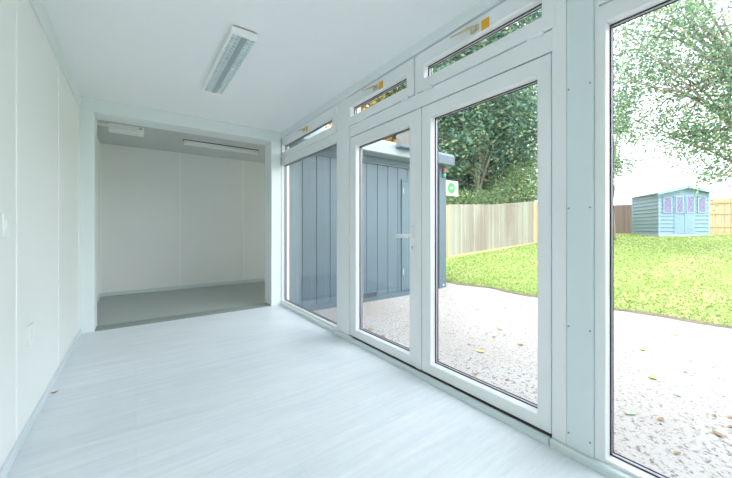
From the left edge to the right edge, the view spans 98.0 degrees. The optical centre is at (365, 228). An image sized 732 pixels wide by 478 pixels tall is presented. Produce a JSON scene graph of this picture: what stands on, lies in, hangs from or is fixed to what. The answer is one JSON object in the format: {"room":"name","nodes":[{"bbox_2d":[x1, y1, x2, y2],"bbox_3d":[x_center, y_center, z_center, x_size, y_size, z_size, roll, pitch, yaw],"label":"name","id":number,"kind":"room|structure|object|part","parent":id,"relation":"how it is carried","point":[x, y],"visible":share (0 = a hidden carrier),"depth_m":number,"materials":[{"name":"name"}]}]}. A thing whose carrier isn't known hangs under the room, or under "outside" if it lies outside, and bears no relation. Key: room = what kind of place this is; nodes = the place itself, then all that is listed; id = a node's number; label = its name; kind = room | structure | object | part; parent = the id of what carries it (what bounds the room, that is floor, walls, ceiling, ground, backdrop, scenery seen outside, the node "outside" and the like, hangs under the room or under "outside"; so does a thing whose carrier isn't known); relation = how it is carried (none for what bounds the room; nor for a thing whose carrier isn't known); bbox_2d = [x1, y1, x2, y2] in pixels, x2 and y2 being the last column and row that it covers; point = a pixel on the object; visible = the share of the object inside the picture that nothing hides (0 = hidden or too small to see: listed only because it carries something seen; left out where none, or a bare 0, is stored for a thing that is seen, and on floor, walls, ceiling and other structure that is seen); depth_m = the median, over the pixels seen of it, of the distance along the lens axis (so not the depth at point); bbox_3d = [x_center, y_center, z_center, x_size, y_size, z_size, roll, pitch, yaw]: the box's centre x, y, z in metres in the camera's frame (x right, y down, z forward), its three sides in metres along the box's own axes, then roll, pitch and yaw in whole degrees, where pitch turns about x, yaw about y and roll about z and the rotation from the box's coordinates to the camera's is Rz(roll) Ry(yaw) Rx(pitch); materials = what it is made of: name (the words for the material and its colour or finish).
{"room":"empty garden room","nodes":[
{"label":"empty garden room","id":0,"kind":"room"},
{"bbox_2d":[0,0,99,468],"bbox_3d":[-1.572,-0.093,1.269,0.140,2.500,9.300,0,0,-36],"label":"wall","id":1,"kind":"structure","parent":0,"point":[37,63],"depth_m":1.78,"materials":[{"name":"white paint"}]},
{"bbox_2d":[0,213,9,236],"bbox_3d":[-1.537,-0.018,1.357,0.019,0.100,0.090,0,0,-36],"label":"light switch","id":2,"kind":"object","parent":1,"relation":"attached to","point":[4,217],"visible":1,"depth_m":1.34,"materials":[{"name":"plastic"}]},
{"bbox_2d":[16,0,17,440],"bbox_3d":[-1.659,-0.102,1.512,0.004,2.207,0.020,0,0,-36],"label":"trim","id":3,"kind":"structure","parent":1,"relation":"attached to","point":[16,0],"depth_m":1.50,"materials":[{"name":"white"}]},
{"bbox_2d":[26,322,33,346],"bbox_3d":[-1.773,0.557,1.682,0.018,0.110,0.100,0,0,-36],"label":"wall socket","id":4,"kind":"object","parent":1,"relation":"attached to","point":[30,328],"visible":1,"depth_m":1.66,"materials":[{"name":"plastic"}]},
{"bbox_2d":[0,329,80,477],"bbox_3d":[-0.860,1.030,0.415,0.012,0.055,6.880,0,0,-36],"label":"baseboard","id":5,"kind":"structure","parent":1,"relation":"attached to","point":[12,455],"depth_m":1.72,"materials":[{"name":"white wood"}]},
{"bbox_2d":[29,0,80,108],"bbox_3d":[-0.859,-1.274,0.415,0.014,0.138,6.880,0,0,-36],"label":"trim","id":6,"kind":"structure","parent":1,"relation":"attached to","point":[38,7],"depth_m":2.17,"materials":[{"name":"white paint"}]},
{"bbox_2d":[58,64,58,365],"bbox_3d":[-2.250,-0.102,2.328,0.004,2.207,0.020,0,0,-36],"label":"trim","id":7,"kind":"structure","parent":1,"relation":"attached to","point":[58,64],"depth_m":2.32,"materials":[{"name":"white plastic"}]},
{"bbox_2d":[78,107,78,330],"bbox_3d":[-2.841,-0.102,3.147,0.004,2.207,0.020,0,0,-36],"label":"trim","id":8,"kind":"structure","parent":1,"relation":"attached to","point":[78,107],"depth_m":3.14,"materials":[{"name":"white"}]},
{"bbox_2d":[80,96,280,144],"bbox_3d":[-2.114,-1.273,3.926,2.096,0.140,0.280,0,0,-36],"label":"header","id":9,"kind":"object","parent":1,"relation":"attached to","point":[105,110],"visible":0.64,"depth_m":3.72,"materials":[{"name":"white paint"}]},
{"bbox_2d":[95,303,270,330],"bbox_3d":[-2.117,1.101,3.899,2.060,0.112,0.200,0,0,-36],"label":"trim","id":10,"kind":"structure","parent":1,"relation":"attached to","point":[189,315],"depth_m":3.78,"materials":[{"name":"plastic"}]},
{"bbox_2d":[80,110,96,333],"bbox_3d":[-2.917,-0.073,3.345,0.115,2.260,0.280,0,0,-36],"label":"pillar","id":11,"kind":"structure","parent":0,"point":[88,120],"depth_m":3.24,"materials":[{"name":"white paint"}]},
{"bbox_2d":[97,281,264,325],"bbox_3d":[-1.329,1.107,5.796,5.560,0.100,1.950,0,0,-36],"label":"floor","id":12,"kind":"structure","parent":0,"point":[148,305],"depth_m":4.64,"materials":[{"name":"grey plastic"}]},
{"bbox_2d":[101,143,264,292],"bbox_3d":[-1.940,-0.093,6.650,5.850,2.500,0.150,0,0,-36],"label":"wall","id":13,"kind":"structure","parent":0,"point":[140,186],"depth_m":5.56,"materials":[{"name":"white paint"}]},
{"bbox_2d":[100,143,100,292],"bbox_3d":[-4.143,-0.171,4.960,0.024,2.345,0.006,0,0,-36],"label":"trim","id":14,"kind":"structure","parent":13,"relation":"attached to","point":[100,143],"depth_m":4.96,"materials":[{"name":"white plastic"}]},
{"bbox_2d":[179,153,180,285],"bbox_3d":[-3.268,-0.171,5.593,0.024,2.345,0.006,0,0,-36],"label":"trim","id":15,"kind":"structure","parent":13,"relation":"attached to","point":[179,153],"depth_m":5.59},
{"bbox_2d":[100,278,264,296],"bbox_3d":[-1.896,1.027,6.580,5.560,0.060,0.015,0,0,-36],"label":"baseboard","id":16,"kind":"structure","parent":13,"relation":"attached to","point":[259,279],"depth_m":5.55,"materials":[{"name":"plastic"}]},
{"bbox_2d":[243,160,243,279],"bbox_3d":[-2.401,-0.171,6.220,0.024,2.345,0.006,0,0,-36],"label":"trim","id":17,"kind":"structure","parent":13,"relation":"attached to","point":[243,160],"depth_m":6.22,"materials":[{"name":"white"}]},
{"bbox_2d":[42,0,479,162],"bbox_3d":[0.748,-1.403,2.917,5.870,0.120,9.350,0,0,-36],"label":"ceiling","id":18,"kind":"structure","parent":0,"point":[161,55],"depth_m":2.41,"materials":[{"name":"white paint"}]},
{"bbox_2d":[97,121,143,136],"bbox_3d":[-3.194,-1.300,4.147,0.485,0.086,0.196,0,0,-36],"label":"light","id":19,"kind":"object","parent":18,"relation":"attached to","point":[112,127],"visible":0.98,"depth_m":4.11,"materials":[{"name":"plastic"}]},
{"bbox_2d":[111,130,137,135],"bbox_3d":[-3.159,-1.260,4.163,0.280,0.006,0.110,0,0,-36],"label":"grille","id":20,"kind":"object","parent":19,"relation":"attached to","point":[128,132],"depth_m":4.14,"materials":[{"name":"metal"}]},
{"bbox_3d":[-3.149,-1.302,4.183,0.370,0.082,0.190,0,0,-36],"label":"casing","id":21,"kind":"part","parent":19,"relation":"part of","materials":[{"name":"plastic"}]},
{"bbox_2d":[183,139,258,154],"bbox_3d":[-2.301,-1.306,5.118,1.120,0.074,0.100,0,0,-36],"label":"light","id":22,"kind":"object","parent":18,"relation":"attached to","point":[186,142],"visible":1,"depth_m":5.06,"materials":[{"name":"plastic"}]},
{"bbox_2d":[203,25,257,95],"bbox_3d":[-1.135,-1.315,2.579,0.170,0.055,1.110,0,0,-36],"label":"ceiling light","id":23,"kind":"object","parent":18,"relation":"attached to","point":[238,43],"visible":1,"depth_m":2.43,"materials":[{"name":"plastic"}]},
{"bbox_2d":[281,0,505,137],"bbox_3d":[0.901,-1.306,1.689,0.160,0.075,6.880,0,0,-36],"label":"trim","id":24,"kind":"structure","parent":18,"relation":"attached to","point":[481,7],"depth_m":2.35,"materials":[{"name":"white paint"}]},
{"bbox_2d":[265,141,280,305],"bbox_3d":[-1.321,-0.073,4.499,0.132,2.260,0.280,0,0,-36],"label":"pillar","id":25,"kind":"structure","parent":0,"point":[272,149],"depth_m":4.40,"materials":[{"name":"white paint"}]},
{"bbox_2d":[6,305,607,477],"bbox_3d":[-0.020,1.107,1.034,2.100,0.100,6.900,0,0,-36],"label":"floor","id":26,"kind":"structure","parent":0,"point":[270,391],"depth_m":1.80,"materials":[{"name":"white laminate"}]},
{"bbox_2d":[281,302,348,339],"bbox_3d":[-0.671,1.064,3.743,0.044,0.086,1.708,0,0,-36],"label":"trim","id":27,"kind":"structure","parent":26,"relation":"on","point":[320,323],"depth_m":3.54,"materials":[{"name":"plastic"}]},
{"bbox_2d":[347,336,551,444],"bbox_3d":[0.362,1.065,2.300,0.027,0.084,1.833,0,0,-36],"label":"trim","id":28,"kind":"structure","parent":26,"relation":"on","point":[531,432],"depth_m":1.96,"materials":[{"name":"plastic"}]},
{"bbox_2d":[550,438,634,477],"bbox_3d":[1.884,1.064,0.210,0.044,0.086,3.332,0,0,-36],"label":"trim","id":29,"kind":"structure","parent":26,"relation":"on","point":[609,471],"depth_m":1.41,"materials":[{"name":"plastic"}]},
{"bbox_2d":[567,0,594,457],"bbox_3d":[1.036,-0.123,1.499,0.144,2.289,0.108,0,0,-36],"label":"pillar","id":30,"kind":"structure","parent":29,"relation":"on","point":[580,13],"depth_m":1.45,"materials":[{"name":"metal"}]},
{"bbox_2d":[282,58,414,138],"bbox_3d":[-0.406,-1.120,3.461,0.182,0.294,2.715,0,0,-36],"label":"window","id":31,"kind":"structure","parent":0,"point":[404,73],"depth_m":2.64,"materials":[{"name":"white plastic"}]},
{"bbox_3d":[0.027,-1.202,2.744,0.044,0.042,0.186,0,0,-36],"label":"handle","id":32,"kind":"part","parent":31,"relation":"part of","materials":[{"name":"beige ceramic"}]},
{"bbox_2d":[289,155,409,306],"bbox_3d":[0.163,-0.028,5.628,3.260,2.510,0.030,0,0,-36],"label":"wall","id":33,"kind":"structure","parent":0,"point":[312,179],"depth_m":5.08,"materials":[{"name":"blue metal"}]},
{"bbox_2d":[289,143,438,310],"bbox_3d":[0.177,-0.013,5.608,3.260,2.540,0.080,0,0,-36],"label":"trim","id":34,"kind":"structure","parent":33,"relation":"attached to","point":[331,153],"depth_m":5.54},
{"bbox_2d":[363,291,376,297],"bbox_3d":[0.062,1.133,5.511,0.320,0.083,0.045,0,0,-36],"label":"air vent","id":35,"kind":"object","parent":33,"relation":"in","point":[372,293],"visible":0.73,"depth_m":5.50,"materials":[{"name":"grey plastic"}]},
{"bbox_2d":[401,179,409,290],"bbox_3d":[1.049,0.112,6.229,0.940,2.090,0.035,0,0,-36],"label":"door","id":36,"kind":"structure","parent":33,"relation":"in","point":[405,185],"depth_m":6.01,"materials":[{"name":"metal"}]},
{"bbox_3d":[1.043,0.130,6.237,0.850,2.035,0.015,0,0,-36],"label":"panel","id":37,"kind":"part","parent":36,"relation":"part of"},
{"bbox_2d":[438,167,445,288],"bbox_3d":[1.528,-0.093,6.666,0.210,2.700,0.228,0,0,-36],"label":"pillar","id":38,"kind":"structure","parent":0,"point":[441,181],"depth_m":6.56,"materials":[{"name":"plastic"}]},
{"bbox_2d":[446,179,457,195],"bbox_3d":[1.826,-0.880,6.818,0.450,0.335,0.022,0,0,-36],"label":"sign","id":39,"kind":"object","parent":38,"relation":"attached to","point":[451,185],"visible":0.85,"depth_m":6.82,"materials":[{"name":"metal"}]},
{"bbox_2d":[313,282,731,477],"bbox_3d":[-4.269,1.197,-0.620,20.356,0.121,64.000,0,0,-36],"label":"patio","id":40,"kind":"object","parent":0,"point":[697,448],"visible":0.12,"depth_m":2.97,"materials":[{"name":"beige concrete"}]},
{"bbox_2d":[321,285,731,477],"bbox_3d":[2.150,1.219,3.468,3.675,0.088,5.521,0,0,-36],"label":"gravel stones","id":41,"kind":"object","parent":40,"relation":"on","point":[505,384],"visible":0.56,"depth_m":3.09},
{"bbox_2d":[446,281,731,327],"bbox_3d":[4.016,1.166,4.139,0.263,0.051,14.006,0,0,-37],"label":"edging","id":42,"kind":"object","parent":40,"relation":"on","point":[633,311],"visible":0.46,"depth_m":4.40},
{"bbox_2d":[625,409,634,413],"bbox_3d":[1.798,1.247,2.164,0.088,0.008,0.051,0,0,-27],"label":"fallen leaf","id":43,"kind":"object","parent":40,"relation":"on","point":[629,411],"visible":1,"depth_m":2.17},
{"bbox_3d":[0.860,1.157,1.764,0.118,0.200,7.050,0,0,-36],"label":"trim","id":44,"kind":"structure","parent":40,"relation":"on","visible":0},
{"bbox_2d":[343,99,360,336],"bbox_3d":[-0.139,-0.103,3.131,0.135,2.320,0.112,0,0,-36],"label":"trim","id":45,"kind":"structure","parent":44,"relation":"on","point":[346,130],"depth_m":3.08,"materials":[{"name":"white plastic"}]},
{"bbox_2d":[350,108,421,369],"bbox_3d":[0.131,0.071,2.670,0.148,1.884,0.940,0,0,-36],"label":"door","id":46,"kind":"structure","parent":45,"relation":"attached to","point":[412,121],"depth_m":2.56,"materials":[{"name":"white plastic"}]},
{"bbox_3d":[0.286,0.052,2.383,0.063,0.028,0.144,0,0,-36],"label":"handle","id":47,"kind":"part","parent":46,"relation":"part of","materials":[{"name":"plastic"}]},
{"bbox_3d":[0.345,0.072,2.350,0.007,0.230,0.024,0,0,-36],"label":"handle plate","id":48,"kind":"part","parent":46,"relation":"part of","materials":[{"name":"white plastic"}]},
{"bbox_2d":[351,52,551,435],"bbox_3d":[0.401,0.075,2.322,0.028,1.904,1.829,0,0,-36],"label":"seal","id":49,"kind":"structure","parent":46,"relation":"attached to","point":[551,52],"depth_m":2.04,"materials":[{"name":"black rubber"}]},
{"bbox_2d":[350,30,551,136],"bbox_3d":[0.434,-0.932,2.346,0.126,0.106,1.827,0,0,-36],"label":"trim","id":50,"kind":"structure","parent":49,"relation":"on","point":[526,52],"depth_m":1.98,"materials":[{"name":"white plastic"}]},
{"bbox_2d":[415,57,417,94],"bbox_3d":[0.420,-1.124,2.366,0.126,0.274,0.024,0,0,-36],"label":"trim","id":51,"kind":"structure","parent":50,"relation":"on","point":[416,93],"depth_m":2.33,"materials":[{"name":"white plastic"}]},
{"bbox_2d":[417,0,555,93],"bbox_3d":[0.665,-1.118,1.942,0.136,0.290,0.947,0,0,-36],"label":"window","id":52,"kind":"structure","parent":50,"relation":"attached to","point":[507,13],"depth_m":1.87,"materials":[{"name":"white plastic"}]},
{"bbox_3d":[0.599,-1.202,1.954,0.044,0.042,0.186,0,0,-36],"label":"handle","id":53,"kind":"part","parent":52,"relation":"part of","materials":[{"name":"beige ceramic"}]},
{"bbox_2d":[552,0,566,443],"bbox_3d":[0.987,-0.103,1.575,0.135,2.320,0.066,0,0,-36],"label":"trim","id":54,"kind":"structure","parent":44,"relation":"on","point":[559,32],"depth_m":1.53,"materials":[{"name":"white plastic"}]},
{"bbox_2d":[422,53,551,433],"bbox_3d":[0.692,0.071,1.949,0.085,1.884,0.876,0,0,-36],"label":"door","id":55,"kind":"structure","parent":54,"relation":"attached to","point":[539,70],"depth_m":1.79,"materials":[{"name":"white plastic"}]},
{"bbox_2d":[595,0,678,477],"bbox_3d":[1.998,0.036,0.182,0.130,2.042,3.153,0,0,-36],"label":"window","id":56,"kind":"structure","parent":44,"relation":"attached to","point":[620,12],"depth_m":1.40,"materials":[{"name":"white plastic"}]},
{"bbox_2d":[595,0,598,10],"bbox_3d":[1.079,-1.101,1.455,0.126,0.335,0.020,0,0,-36],"label":"trim","id":57,"kind":"structure","parent":56,"relation":"on","point":[596,1],"depth_m":1.42,"materials":[{"name":"white plastic"}]},
{"bbox_2d":[599,0,611,6],"bbox_3d":[1.501,-1.118,0.811,0.107,0.290,1.519,0,0,-36],"label":"window","id":58,"kind":"structure","parent":56,"relation":"attached to","point":[601,2],"depth_m":1.39,"materials":[{"name":"white plastic"}]},
{"bbox_3d":[1.505,0.042,0.825,0.085,2.030,1.533,0,0,-36],"label":"frame","id":59,"kind":"part","parent":56,"relation":"part of","materials":[{"name":"white plastic"}]},
{"bbox_2d":[446,233,731,325],"bbox_3d":[25.159,0.741,20.665,55.008,0.968,64.000,0,0,-36],"label":"lawn","id":60,"kind":"structure","parent":0,"point":[678,281],"depth_m":7.22,"materials":[{"name":"green plant"}]},
{"bbox_2d":[324,86,450,151],"bbox_3d":[-0.054,-3.765,13.308,7.736,9.785,5.707,0,0,-4],"label":"tree","id":61,"kind":"object","parent":60,"relation":"on","point":[383,96],"visible":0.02,"depth_m":12.94,"materials":[{"name":"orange plant"}]},
{"bbox_2d":[361,25,512,153],"bbox_3d":[3.002,-6.001,14.777,9.501,13.961,6.086,0,0,-22],"label":"birch tree","id":62,"kind":"object","parent":60,"relation":"on","point":[404,84],"visible":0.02,"depth_m":13.45,"materials":[{"name":"green plant"}]},
{"bbox_2d":[378,97,522,203],"bbox_3d":[4.484,-3.393,18.005,12.627,8.380,5.844,0,0,-36],"label":"tree","id":63,"kind":"object","parent":60,"relation":"on","point":[461,177],"visible":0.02,"depth_m":16.41,"materials":[{"name":"green plant"}]},
{"bbox_2d":[387,9,541,199],"bbox_3d":[5.631,-6.035,15.886,12.180,13.818,7.476,0,0,-34],"label":"oak tree","id":64,"kind":"object","parent":60,"relation":"on","point":[504,124],"visible":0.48,"depth_m":14.62,"materials":[{"name":"green plant"}]},
{"bbox_2d":[446,163,526,206],"bbox_3d":[4.758,-1.024,13.276,5.820,3.719,3.618,0,0,-32],"label":"bush","id":65,"kind":"object","parent":60,"relation":"on","point":[464,200],"visible":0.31,"depth_m":13.08,"materials":[{"name":"green plant"}]},
{"bbox_2d":[446,201,534,257],"bbox_3d":[5.066,-0.088,12.439,5.418,2.233,0.110,0,0,-33],"label":"fence","id":66,"kind":"object","parent":60,"relation":"on","point":[470,229],"visible":0.99,"depth_m":12.19,"materials":[{"name":"beige wood"}]},
{"bbox_3d":[2.830,0.081,11.001,0.100,1.800,0.110,0,0,-33],"label":"post","id":67,"kind":"part","parent":66,"relation":"part of","materials":[{"name":"beige wood"}]},
{"bbox_3d":[7.302,-0.264,13.877,0.100,1.800,0.110,0,0,-33],"label":"post","id":68,"kind":"part","parent":66,"relation":"part of","materials":[{"name":"beige wood"}]},
{"bbox_2d":[482,153,537,203],"bbox_3d":[7.598,-1.647,15.805,2.906,4.609,5.105,0,0,36],"label":"bush","id":69,"kind":"object","parent":60,"relation":"on","point":[531,189],"visible":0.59,"depth_m":15.16,"materials":[{"name":"green plant"}]},
{"bbox_2d":[535,204,537,242],"bbox_3d":[10.949,-0.407,16.472,8.850,2.168,0.110,0,0,-35],"label":"rail fence","id":70,"kind":"object","parent":60,"relation":"on","point":[536,205],"visible":0.03,"depth_m":14.03,"materials":[{"name":"beige wood"}]},
{"bbox_3d":[7.383,-0.240,13.936,0.101,1.740,0.111,0,0,-36],"label":"post","id":71,"kind":"part","parent":70,"relation":"part of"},
{"bbox_3d":[8.559,-0.355,14.780,2.794,1.863,0.026,0,0,-35],"label":"board panel","id":72,"kind":"part","parent":70,"relation":"part of","materials":[{"name":"beige wood"}]},
{"bbox_2d":[614,204,631,232],"bbox_3d":[15.498,-0.562,17.997,0.110,1.738,2.700,0,0,-36],"label":"fence","id":73,"kind":"object","parent":60,"relation":"on","point":[622,213],"visible":0.26,"depth_m":18.59,"materials":[{"name":"brown wood"}]},
{"bbox_2d":[614,59,674,239],"bbox_3d":[10.023,-3.223,12.696,2.897,7.501,2.910,0,0,-36],"label":"young tree","id":74,"kind":"object","parent":60,"relation":"on","point":[616,169],"visible":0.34,"depth_m":12.37,"materials":[{"name":"green plant"}]},
{"bbox_2d":[629,185,715,236],"bbox_3d":[14.047,-0.773,14.774,1.990,2.260,2.550,0,0,16],"label":"garden shed","id":75,"kind":"object","parent":60,"relation":"on","point":[669,212],"visible":0.98,"depth_m":13.85,"materials":[{"name":"blue paint"}]},
{"bbox_3d":[12.931,-0.658,14.030,0.060,1.830,0.060,0,0,16],"label":"corner trim","id":76,"kind":"part","parent":75,"relation":"part of","materials":[{"name":"wood"}]},
{"bbox_3d":[13.189,-1.043,13.911,0.251,0.640,0.008,0,0,16],"label":"pane","id":77,"kind":"part","parent":75,"relation":"part of","materials":[{"name":"glass"}]},
{"bbox_3d":[13.595,-0.643,13.804,0.363,1.680,0.025,0,0,16],"label":"door","id":78,"kind":"part","parent":75,"relation":"part of","materials":[{"name":"blue paint"}]},
{"bbox_3d":[13.589,-1.053,13.785,0.208,0.660,0.008,0,0,16],"label":"pane","id":79,"kind":"part","parent":75,"relation":"part of","materials":[{"name":"purple glass"}]},
{"bbox_3d":[13.952,-0.643,13.701,0.363,1.680,0.025,0,0,16],"label":"door","id":80,"kind":"part","parent":75,"relation":"part of","materials":[{"name":"blue paint"}]},
{"bbox_3d":[13.951,-1.053,13.680,0.216,0.660,0.008,0,0,16],"label":"pane","id":81,"kind":"part","parent":75,"relation":"part of","materials":[{"name":"glass"}]},
{"bbox_3d":[14.340,-1.043,13.578,0.225,0.640,0.008,0,0,16],"label":"pane","id":82,"kind":"part","parent":75,"relation":"part of","materials":[{"name":"glass"}]},
{"bbox_3d":[14.593,-0.658,13.550,0.060,1.830,0.060,0,0,16],"label":"corner trim","id":83,"kind":"part","parent":75,"relation":"part of","materials":[{"name":"wood"}]},
{"bbox_2d":[614,0,731,210],"bbox_3d":[9.653,-3.852,8.516,7.200,9.138,6.209,0,0,11],"label":"willow tree","id":84,"kind":"object","parent":60,"relation":"on","point":[722,60],"visible":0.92,"depth_m":8.94,"materials":[{"name":"green plant"}]},
{"bbox_2d":[710,198,731,233],"bbox_3d":[19.856,-0.602,11.955,0.110,1.818,12.200,0,0,-36],"label":"fence","id":85,"kind":"object","parent":60,"relation":"on","point":[720,219],"visible":0.23,"depth_m":15.47,"materials":[{"name":"beige wood"}]},
{"bbox_3d":[-1.400,-1.533,5.886,5.870,0.140,2.220,0,0,-36],"label":"roof","id":86,"kind":"structure","parent":0,"visible":0},
{"bbox_2d":[295,128,438,162],"bbox_3d":[0.124,-1.403,5.409,2.900,0.280,0.340,0,0,-36],"label":"roof fascia","id":87,"kind":"object","parent":86,"relation":"attached to","point":[383,149],"visible":0.3,"depth_m":5.37,"materials":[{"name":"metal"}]},
{"bbox_2d":[396,130,409,150],"bbox_3d":[0.694,-1.548,5.525,0.370,0.310,0.160,0,0,-36],"label":"floodlight","id":88,"kind":"object","parent":87,"relation":"attached to","point":[403,139],"visible":0.44,"depth_m":5.43,"materials":[{"name":"metal"}]},
{"bbox_2d":[438,152,454,167],"bbox_3d":[1.491,-1.403,6.393,0.470,0.279,0.348,0,0,-36],"label":"roof fascia","id":89,"kind":"object","parent":86,"relation":"attached to","point":[446,160],"visible":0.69,"depth_m":6.28,"materials":[{"name":"white metal"}]},
{"bbox_3d":[0.088,-0.093,5.642,3.445,2.500,0.080,0,0,-36],"label":"wall","id":90,"kind":"structure","parent":0,"visible":0},
{"bbox_2d":[287,146,288,299],"bbox_3d":[-1.207,-0.093,4.598,0.166,2.500,0.090,0,0,-36],"label":"trim","id":91,"kind":"structure","parent":90,"relation":"attached to","point":[288,146],"depth_m":4.60,"materials":[{"name":"white plastic"}]},
{"bbox_2d":[281,131,342,331],"bbox_3d":[-0.689,0.040,3.858,0.085,2.035,1.710,0,0,-36],"label":"window","id":92,"kind":"structure","parent":90,"relation":"in","point":[336,139],"depth_m":3.51,"materials":[{"name":"white plastic"}]},
{"bbox_2d":[281,102,342,159],"bbox_3d":[-0.691,-1.121,3.854,0.182,0.285,1.704,0,0,-36],"label":"window","id":93,"kind":"structure","parent":92,"relation":"on","point":[330,116],"depth_m":3.64,"materials":[{"name":"white plastic"}]}
]}

